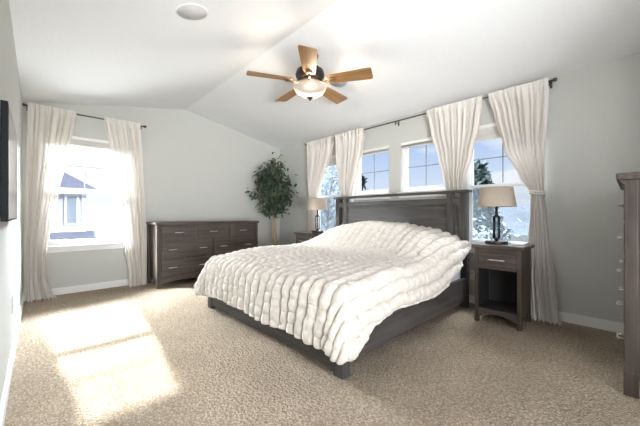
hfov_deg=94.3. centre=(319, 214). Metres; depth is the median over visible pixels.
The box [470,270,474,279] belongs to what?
outlet
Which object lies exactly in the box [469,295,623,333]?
baseboard
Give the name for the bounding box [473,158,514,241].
conifer tree
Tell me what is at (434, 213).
frame
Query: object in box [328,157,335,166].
shade
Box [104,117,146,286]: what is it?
curtain
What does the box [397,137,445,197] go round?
window
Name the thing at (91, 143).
shade
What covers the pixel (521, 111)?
curtain
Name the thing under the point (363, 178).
conifer tree
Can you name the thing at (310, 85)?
ceiling fan
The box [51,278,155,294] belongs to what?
baseboard
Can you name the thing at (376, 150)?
shade
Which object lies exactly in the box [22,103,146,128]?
curtain rod
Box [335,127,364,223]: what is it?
curtain
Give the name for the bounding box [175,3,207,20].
ceiling speaker
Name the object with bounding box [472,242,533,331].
nightstand
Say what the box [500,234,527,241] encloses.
ground
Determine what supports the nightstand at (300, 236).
on the floor
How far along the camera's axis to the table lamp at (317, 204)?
4.72 m
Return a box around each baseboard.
[0,293,23,425]
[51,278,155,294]
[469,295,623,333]
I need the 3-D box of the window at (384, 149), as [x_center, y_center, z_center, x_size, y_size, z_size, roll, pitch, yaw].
[0.819,-0.632,4.635,0.155,0.785,0.750,0,0,-44]
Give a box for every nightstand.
[294,231,321,243]
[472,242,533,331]
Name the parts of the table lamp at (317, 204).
stem, lamp shade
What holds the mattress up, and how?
on the frame
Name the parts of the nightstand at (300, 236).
rail, drawer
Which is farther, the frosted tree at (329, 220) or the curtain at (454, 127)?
the frosted tree at (329, 220)
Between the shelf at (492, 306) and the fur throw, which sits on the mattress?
the fur throw
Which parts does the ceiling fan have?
blade, blade, blade arm, blade, blade arm, lamp shade, blade arm, blade, blade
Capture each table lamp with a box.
[307,198,327,232]
[477,186,516,244]
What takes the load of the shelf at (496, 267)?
attached to the nightstand at (502, 272)
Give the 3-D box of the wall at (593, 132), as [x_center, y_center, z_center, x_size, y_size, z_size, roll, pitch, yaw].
[1.208,-0.185,4.266,0.140,2.460,5.840,0,0,-44]
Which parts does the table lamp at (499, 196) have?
stem, lamp shade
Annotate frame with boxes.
[208,189,471,379]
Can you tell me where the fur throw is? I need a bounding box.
[193,221,470,364]
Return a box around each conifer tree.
[361,174,367,190]
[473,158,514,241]
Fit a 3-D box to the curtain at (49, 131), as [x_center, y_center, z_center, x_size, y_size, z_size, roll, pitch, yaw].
[-3.378,-0.168,3.723,0.509,2.416,0.195,0,0,-44]
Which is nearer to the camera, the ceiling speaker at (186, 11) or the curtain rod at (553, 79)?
the ceiling speaker at (186, 11)
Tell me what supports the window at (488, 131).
in the wall at (593, 132)
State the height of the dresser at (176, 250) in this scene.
0.940 m
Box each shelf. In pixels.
[479,265,516,271]
[479,299,516,314]
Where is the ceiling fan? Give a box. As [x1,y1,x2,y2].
[246,45,372,103]
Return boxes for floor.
[4,277,639,425]
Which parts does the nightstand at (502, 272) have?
leg, leg, rail, drawer, panel, leg, panel, leg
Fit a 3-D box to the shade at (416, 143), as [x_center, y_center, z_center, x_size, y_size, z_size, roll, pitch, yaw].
[1.398,-0.964,3.998,0.038,0.046,0.656,0,0,-44]
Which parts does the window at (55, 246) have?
sash, frame, sill, sash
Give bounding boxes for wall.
[0,0,22,402]
[23,102,279,288]
[280,53,639,322]
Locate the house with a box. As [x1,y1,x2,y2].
[50,172,115,240]
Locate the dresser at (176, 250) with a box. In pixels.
[146,220,258,288]
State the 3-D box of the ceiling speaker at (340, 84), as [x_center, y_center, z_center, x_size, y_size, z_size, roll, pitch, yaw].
[0.211,-1.615,3.581,0.245,0.055,0.250,0,0,-40]
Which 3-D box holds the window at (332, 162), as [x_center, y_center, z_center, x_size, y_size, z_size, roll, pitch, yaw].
[0.182,-0.297,5.306,0.155,1.495,0.820,0,0,-44]
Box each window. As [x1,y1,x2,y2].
[47,136,124,252]
[318,155,340,231]
[354,146,391,199]
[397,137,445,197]
[467,123,524,252]
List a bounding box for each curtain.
[23,102,76,301]
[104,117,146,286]
[307,135,333,230]
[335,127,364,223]
[426,95,481,237]
[488,78,563,325]
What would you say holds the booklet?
on the nightstand at (502, 272)
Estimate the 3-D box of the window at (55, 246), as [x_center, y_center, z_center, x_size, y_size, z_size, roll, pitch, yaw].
[-3.254,-0.287,4.112,0.930,1.555,0.155,0,0,-44]
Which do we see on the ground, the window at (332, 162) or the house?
the house
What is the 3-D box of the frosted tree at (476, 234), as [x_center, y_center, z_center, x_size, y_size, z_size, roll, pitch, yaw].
[3.710,2.020,7.704,3.273,4.061,3.465,0,0,-22]
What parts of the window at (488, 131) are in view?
frame, sill, sash, sash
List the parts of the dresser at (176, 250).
corner post, corner post, drawer, drawer, drawer, drawer, drawer, drawer, corner post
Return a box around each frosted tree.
[321,165,369,230]
[473,215,520,240]
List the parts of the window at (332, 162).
sash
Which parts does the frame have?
foot post, footboard, head post, foot post, rail, head panel, cap rail, rail, slot rail, head post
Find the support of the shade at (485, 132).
attached to the window at (488, 131)
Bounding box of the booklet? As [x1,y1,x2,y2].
[511,242,527,245]
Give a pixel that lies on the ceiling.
(421, 55)
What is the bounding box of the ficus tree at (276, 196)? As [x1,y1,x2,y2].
[245,152,298,245]
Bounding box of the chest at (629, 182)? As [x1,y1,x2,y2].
[616,172,639,398]
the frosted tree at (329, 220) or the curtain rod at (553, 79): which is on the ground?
the frosted tree at (329, 220)
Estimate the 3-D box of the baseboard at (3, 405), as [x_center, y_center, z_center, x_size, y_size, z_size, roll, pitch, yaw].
[-1.700,1.000,1.599,0.014,0.090,5.700,0,0,-44]
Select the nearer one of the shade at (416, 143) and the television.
the television
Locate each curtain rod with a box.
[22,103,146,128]
[305,77,556,145]
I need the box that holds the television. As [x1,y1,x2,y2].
[0,100,16,221]
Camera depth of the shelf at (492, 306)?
2.92 m
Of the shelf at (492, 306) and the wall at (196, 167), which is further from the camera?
the wall at (196, 167)
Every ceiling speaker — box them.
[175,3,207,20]
[328,82,347,86]
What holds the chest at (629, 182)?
on the floor
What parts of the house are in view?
house trim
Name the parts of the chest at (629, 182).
handle, handle, crown moulding, corner post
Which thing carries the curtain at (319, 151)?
hanging from the curtain rod at (553, 79)
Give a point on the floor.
(143, 355)
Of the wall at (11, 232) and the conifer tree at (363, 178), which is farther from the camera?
the conifer tree at (363, 178)
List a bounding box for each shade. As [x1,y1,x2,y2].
[70,139,109,149]
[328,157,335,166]
[362,148,388,156]
[401,140,433,148]
[476,126,500,141]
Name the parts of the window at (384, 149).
frame, sill, sash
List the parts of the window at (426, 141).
sill, frame, sash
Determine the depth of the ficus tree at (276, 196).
5.59 m
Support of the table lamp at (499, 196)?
on the nightstand at (502, 272)
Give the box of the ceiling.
[9,0,639,149]
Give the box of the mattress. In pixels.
[452,271,459,280]

